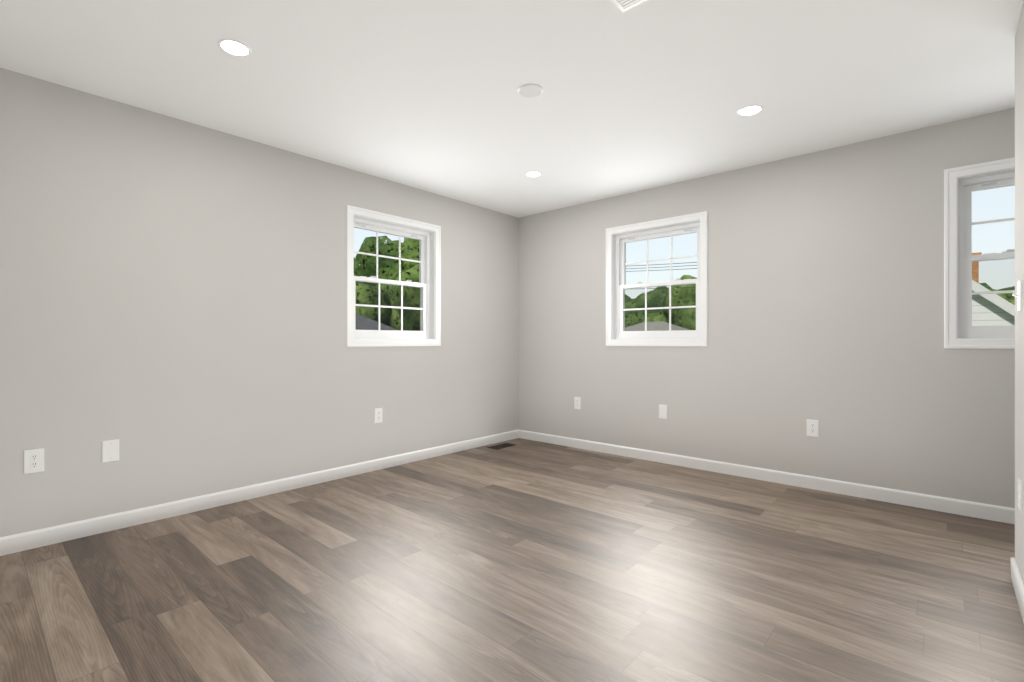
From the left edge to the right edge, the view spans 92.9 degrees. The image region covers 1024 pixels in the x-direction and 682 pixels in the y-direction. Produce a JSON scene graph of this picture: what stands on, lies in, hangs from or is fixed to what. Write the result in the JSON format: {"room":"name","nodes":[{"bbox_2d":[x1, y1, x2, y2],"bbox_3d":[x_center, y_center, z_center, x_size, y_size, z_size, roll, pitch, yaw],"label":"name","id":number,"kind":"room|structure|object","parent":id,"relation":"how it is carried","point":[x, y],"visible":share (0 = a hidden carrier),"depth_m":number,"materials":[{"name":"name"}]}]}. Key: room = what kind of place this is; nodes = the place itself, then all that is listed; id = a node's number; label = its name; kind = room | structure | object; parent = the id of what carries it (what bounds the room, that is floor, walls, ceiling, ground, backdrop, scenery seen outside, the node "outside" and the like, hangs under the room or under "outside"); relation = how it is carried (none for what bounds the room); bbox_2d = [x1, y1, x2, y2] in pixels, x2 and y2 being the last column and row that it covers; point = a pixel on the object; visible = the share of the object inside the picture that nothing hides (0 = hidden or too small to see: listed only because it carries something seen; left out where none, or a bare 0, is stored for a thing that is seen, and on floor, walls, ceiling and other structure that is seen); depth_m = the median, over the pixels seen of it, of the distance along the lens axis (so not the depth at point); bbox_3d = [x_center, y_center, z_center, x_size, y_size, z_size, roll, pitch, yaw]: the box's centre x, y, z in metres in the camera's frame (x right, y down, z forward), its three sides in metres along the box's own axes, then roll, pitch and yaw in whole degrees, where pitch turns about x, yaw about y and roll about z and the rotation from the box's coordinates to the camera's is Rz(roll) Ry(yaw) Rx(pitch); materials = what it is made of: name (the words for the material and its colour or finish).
{"room":"empty bedroom","nodes":[
{"label":"empty bedroom","id":0,"kind":"room"},
{"bbox_2d":[0,68,518,536],"bbox_3d":[-1.431,-0.148,3.826,0.160,2.440,4.670,0,0,42],"label":"wall","id":1,"kind":"structure","parent":0,"point":[172,305],"depth_m":3.07,"materials":[{"name":"paint"}]},
{"bbox_2d":[24,448,43,473],"bbox_3d":[-2.476,0.622,2.521,0.008,0.122,0.076,0,0,42],"label":"electrical outlet","id":2,"kind":"object","parent":1,"relation":"attached to","point":[33,460],"visible":1,"depth_m":2.52,"materials":[{"name":"white plastic"}]},
{"bbox_2d":[102,439,118,462],"bbox_3d":[-2.271,0.622,2.753,0.007,0.122,0.076,0,0,42],"label":"electrical outlet","id":3,"kind":"object","parent":1,"relation":"attached to","point":[110,450],"visible":1,"depth_m":2.75,"materials":[{"name":"white plastic"}]},
{"bbox_2d":[0,430,518,555],"bbox_3d":[-1.366,1.027,3.768,0.013,0.090,4.350,0,0,42],"label":"baseboard","id":4,"kind":"structure","parent":1,"relation":"attached to","point":[19,542],"depth_m":3.13,"materials":[{"name":"white wood"}]},
{"bbox_2d":[374,408,382,422],"bbox_3d":[-1.112,0.622,4.058,0.008,0.122,0.076,0,0,42],"label":"electrical outlet","id":5,"kind":"object","parent":1,"relation":"attached to","point":[378,415],"visible":1,"depth_m":4.05,"materials":[{"name":"white plastic"}]},
{"bbox_2d":[346,205,440,346],"bbox_3d":[-1.054,-0.513,4.251,0.199,1.120,0.955,0,0,42],"label":"window","id":6,"kind":"structure","parent":1,"relation":"in","point":[428,237],"depth_m":4.29,"materials":[{"name":"white plastic"}]},
{"bbox_2d":[0,438,1023,681],"bbox_3d":[0.612,1.197,2.014,5.620,0.250,4.670,0,0,42],"label":"floor","id":7,"kind":"structure","parent":0,"point":[523,560],"depth_m":2.12,"materials":[{"name":"brown wood"}]},
{"bbox_2d":[487,443,514,449],"bbox_3d":[-0.104,1.070,4.952,0.140,0.004,0.285,0,0,42],"label":"floor vent","id":8,"kind":"object","parent":7,"relation":"in","point":[501,446],"visible":1,"depth_m":4.93,"materials":[{"name":"brown metal"}]},
{"bbox_2d":[0,0,1023,217],"bbox_3d":[0.612,-1.493,2.014,5.620,0.250,4.670,0,0,42],"label":"ceiling","id":9,"kind":"structure","parent":0,"point":[424,95],"depth_m":2.52,"materials":[{"name":"white paint"}]},
{"bbox_2d":[217,39,251,56],"bbox_3d":[-1.294,-1.367,2.271,0.140,0.003,0.140,0,0,42],"label":"recessed light","id":10,"kind":"object","parent":9,"relation":"in","point":[234,47],"visible":1,"depth_m":2.26,"materials":[{"name":"white plastic"}]},
{"bbox_2d":[518,84,542,97],"bbox_3d":[0.101,-1.363,2.656,0.140,0.010,0.140,0,0,42],"label":"ceiling box","id":11,"kind":"object","parent":9,"relation":"attached to","point":[530,90],"visible":1,"depth_m":2.64,"materials":[{"name":"white plastic"}]},
{"bbox_2d":[525,171,541,176],"bbox_3d":[0.176,-1.367,3.986,0.140,0.003,0.140,0,0,42],"label":"recessed light","id":12,"kind":"object","parent":9,"relation":"in","point":[533,174],"visible":1,"depth_m":3.99,"materials":[{"name":"white plastic"}]},
{"bbox_2d":[611,0,646,11],"bbox_3d":[0.541,-1.366,1.840,0.360,0.004,0.160,0,0,42],"label":"ceiling vent","id":13,"kind":"object","parent":9,"relation":"in","point":[623,5],"visible":1,"depth_m":1.97,"materials":[{"name":"white metal"}]},
{"bbox_2d":[737,105,762,115],"bbox_3d":[1.414,-1.367,2.887,0.140,0.003,0.140,0,0,42],"label":"recessed light","id":14,"kind":"object","parent":9,"relation":"in","point":[750,110],"visible":1,"depth_m":2.88,"materials":[{"name":"white plastic"}]},
{"bbox_2d":[519,108,1014,508],"bbox_3d":[2.108,-0.148,3.701,5.300,2.440,0.160,0,0,42],"label":"wall","id":15,"kind":"structure","parent":0,"point":[826,288],"depth_m":3.57,"materials":[{"name":"paint"}]},
{"bbox_2d":[574,397,580,408],"bbox_3d":[0.655,0.622,4.878,0.076,0.122,0.008,0,0,42],"label":"electrical outlet","id":16,"kind":"object","parent":15,"relation":"attached to","point":[577,402],"visible":1,"depth_m":4.87,"materials":[{"name":"white plastic"}]},
{"bbox_2d":[606,211,707,346],"bbox_3d":[1.317,-0.513,4.404,0.955,1.120,0.199,0,0,42],"label":"window","id":17,"kind":"structure","parent":15,"relation":"in","point":[618,238],"depth_m":4.40,"materials":[{"name":"white plastic"}]},
{"bbox_2d":[659,404,666,418],"bbox_3d":[1.329,0.622,4.280,0.076,0.122,0.007,0,0,42],"label":"electrical outlet","id":18,"kind":"object","parent":15,"relation":"attached to","point":[662,411],"visible":1,"depth_m":4.28,"materials":[{"name":"white plastic"}]},
{"bbox_2d":[518,429,1014,523],"bbox_3d":[2.051,1.027,3.637,5.300,0.090,0.013,0,0,42],"label":"baseboard","id":19,"kind":"structure","parent":15,"relation":"attached to","point":[968,508],"depth_m":3.55,"materials":[{"name":"white wood"}]},
{"bbox_2d":[807,419,818,436],"bbox_3d":[2.179,0.632,3.526,0.076,0.122,0.008,0,0,42],"label":"electrical outlet","id":20,"kind":"object","parent":15,"relation":"attached to","point":[812,428],"visible":1,"depth_m":3.52,"materials":[{"name":"white plastic"}]},
{"bbox_2d":[944,157,1014,348],"bbox_3d":[3.126,-0.513,2.800,0.955,1.120,0.199,0,0,42],"label":"window","id":21,"kind":"structure","parent":15,"relation":"in","point":[962,184],"depth_m":3.02,"materials":[{"name":"white plastic"}]},
{"bbox_2d":[1010,1,1023,622],"bbox_3d":[1.710,-0.148,0.421,1.543,2.440,3.423,0,0,42],"label":"wall","id":22,"kind":"structure","parent":0,"point":[1019,276],"depth_m":2.06,"materials":[{"name":"paint"}]},
{"bbox_2d":[1012,281,1021,310],"bbox_3d":[2.114,-0.188,2.039,0.025,0.122,0.076,0,0,42],"label":"light switch","id":23,"kind":"object","parent":22,"relation":"attached to","point":[1019,295],"visible":0.98,"depth_m":2.01,"materials":[{"name":"white plastic"}]},
{"bbox_2d":[1017,478,1021,511],"bbox_3d":[2.120,0.642,2.033,0.008,0.122,0.076,0,0,42],"label":"electrical outlet","id":24,"kind":"object","parent":22,"relation":"attached to","point":[1019,491],"visible":1,"depth_m":2.01,"materials":[{"name":"white plastic"}]},
{"label":"outside","id":25,"kind":"structure","parent":0,"visible":0},
{"bbox_3d":[6.293,4.172,27.485,160.000,0.300,170.000,0,0,42],"label":"lawn","id":26,"kind":"structure","parent":25,"visible":0},
{"bbox_2d":[355,283,393,325],"bbox_3d":[-7.103,0.811,20.972,4.676,6.423,4.300,0,0,42],"label":"tree","id":27,"kind":"object","parent":26,"relation":"on","point":[373,301],"depth_m":19.61,"materials":[{"name":"green plant"}]},
{"bbox_2d":[355,313,396,329],"bbox_3d":[-5.883,1.322,13.756,7.700,5.400,7.700,0,0,42],"label":"house","id":28,"kind":"structure","parent":26,"relation":"on","point":[359,325],"depth_m":13.54,"materials":[{"name":"grey"}]},
{"bbox_2d":[354,236,407,304],"bbox_3d":[-4.581,-0.940,24.310,5.537,9.923,6.529,0,0,42],"label":"tree","id":29,"kind":"object","parent":26,"relation":"on","point":[367,245],"depth_m":22.88,"materials":[{"name":"green plant"}]},
{"bbox_2d":[388,237,419,330],"bbox_3d":[-2.884,-0.684,21.270,7.543,9.412,5.936,0,0,42],"label":"tree","id":30,"kind":"object","parent":26,"relation":"on","point":[412,253],"depth_m":19.41,"materials":[{"name":"green plant"}]},
{"bbox_2d":[625,286,672,327],"bbox_3d":[10.063,-0.157,37.721,9.329,8.358,7.793,0,0,42],"label":"tree","id":31,"kind":"object","parent":26,"relation":"on","point":[640,312],"depth_m":35.43,"materials":[{"name":"green plant"}]},
{"bbox_2d":[625,321,688,330],"bbox_3d":[7.143,1.522,24.525,8.700,5.000,7.700,0,0,42],"label":"house","id":32,"kind":"structure","parent":26,"relation":"on","point":[658,325],"depth_m":23.94,"materials":[{"name":"grey"}]},
{"bbox_2d":[626,262,696,288],"bbox_3d":[3.828,-0.703,26.062,24.946,9.450,2.310,0,0,35],"label":"power lines","id":33,"kind":"object","parent":26,"relation":"on","point":[660,267],"depth_m":23.66,"materials":[{"name":"black metal"}]},
{"bbox_2d":[640,275,696,329],"bbox_3d":[12.056,-0.204,32.845,6.951,8.453,6.280,0,0,42],"label":"tree","id":34,"kind":"object","parent":26,"relation":"on","point":[691,293],"depth_m":31.54,"materials":[{"name":"green plant"}]},
{"bbox_2d":[972,252,1014,325],"bbox_3d":[9.005,0.897,11.780,6.900,6.250,9.200,0,0,42],"label":"house","id":35,"kind":"structure","parent":26,"relation":"on","point":[990,308],"depth_m":7.34,"materials":[{"name":"white"}]},
{"bbox_2d":[979,283,1014,297],"bbox_3d":[1.931,-1.586,27.566,127.124,11.095,120.680,0,0,42],"label":"woodland","id":36,"kind":"object","parent":26,"relation":"on","point":[1009,288],"depth_m":48.22,"materials":[{"name":"green plant"}]},
{"bbox_2d":[987,288,1014,304],"bbox_3d":[31.758,0.276,31.802,5.142,7.493,5.562,0,0,42],"label":"tree","id":37,"kind":"object","parent":26,"relation":"on","point":[1007,299],"depth_m":30.89,"materials":[{"name":"green plant"}]}
]}

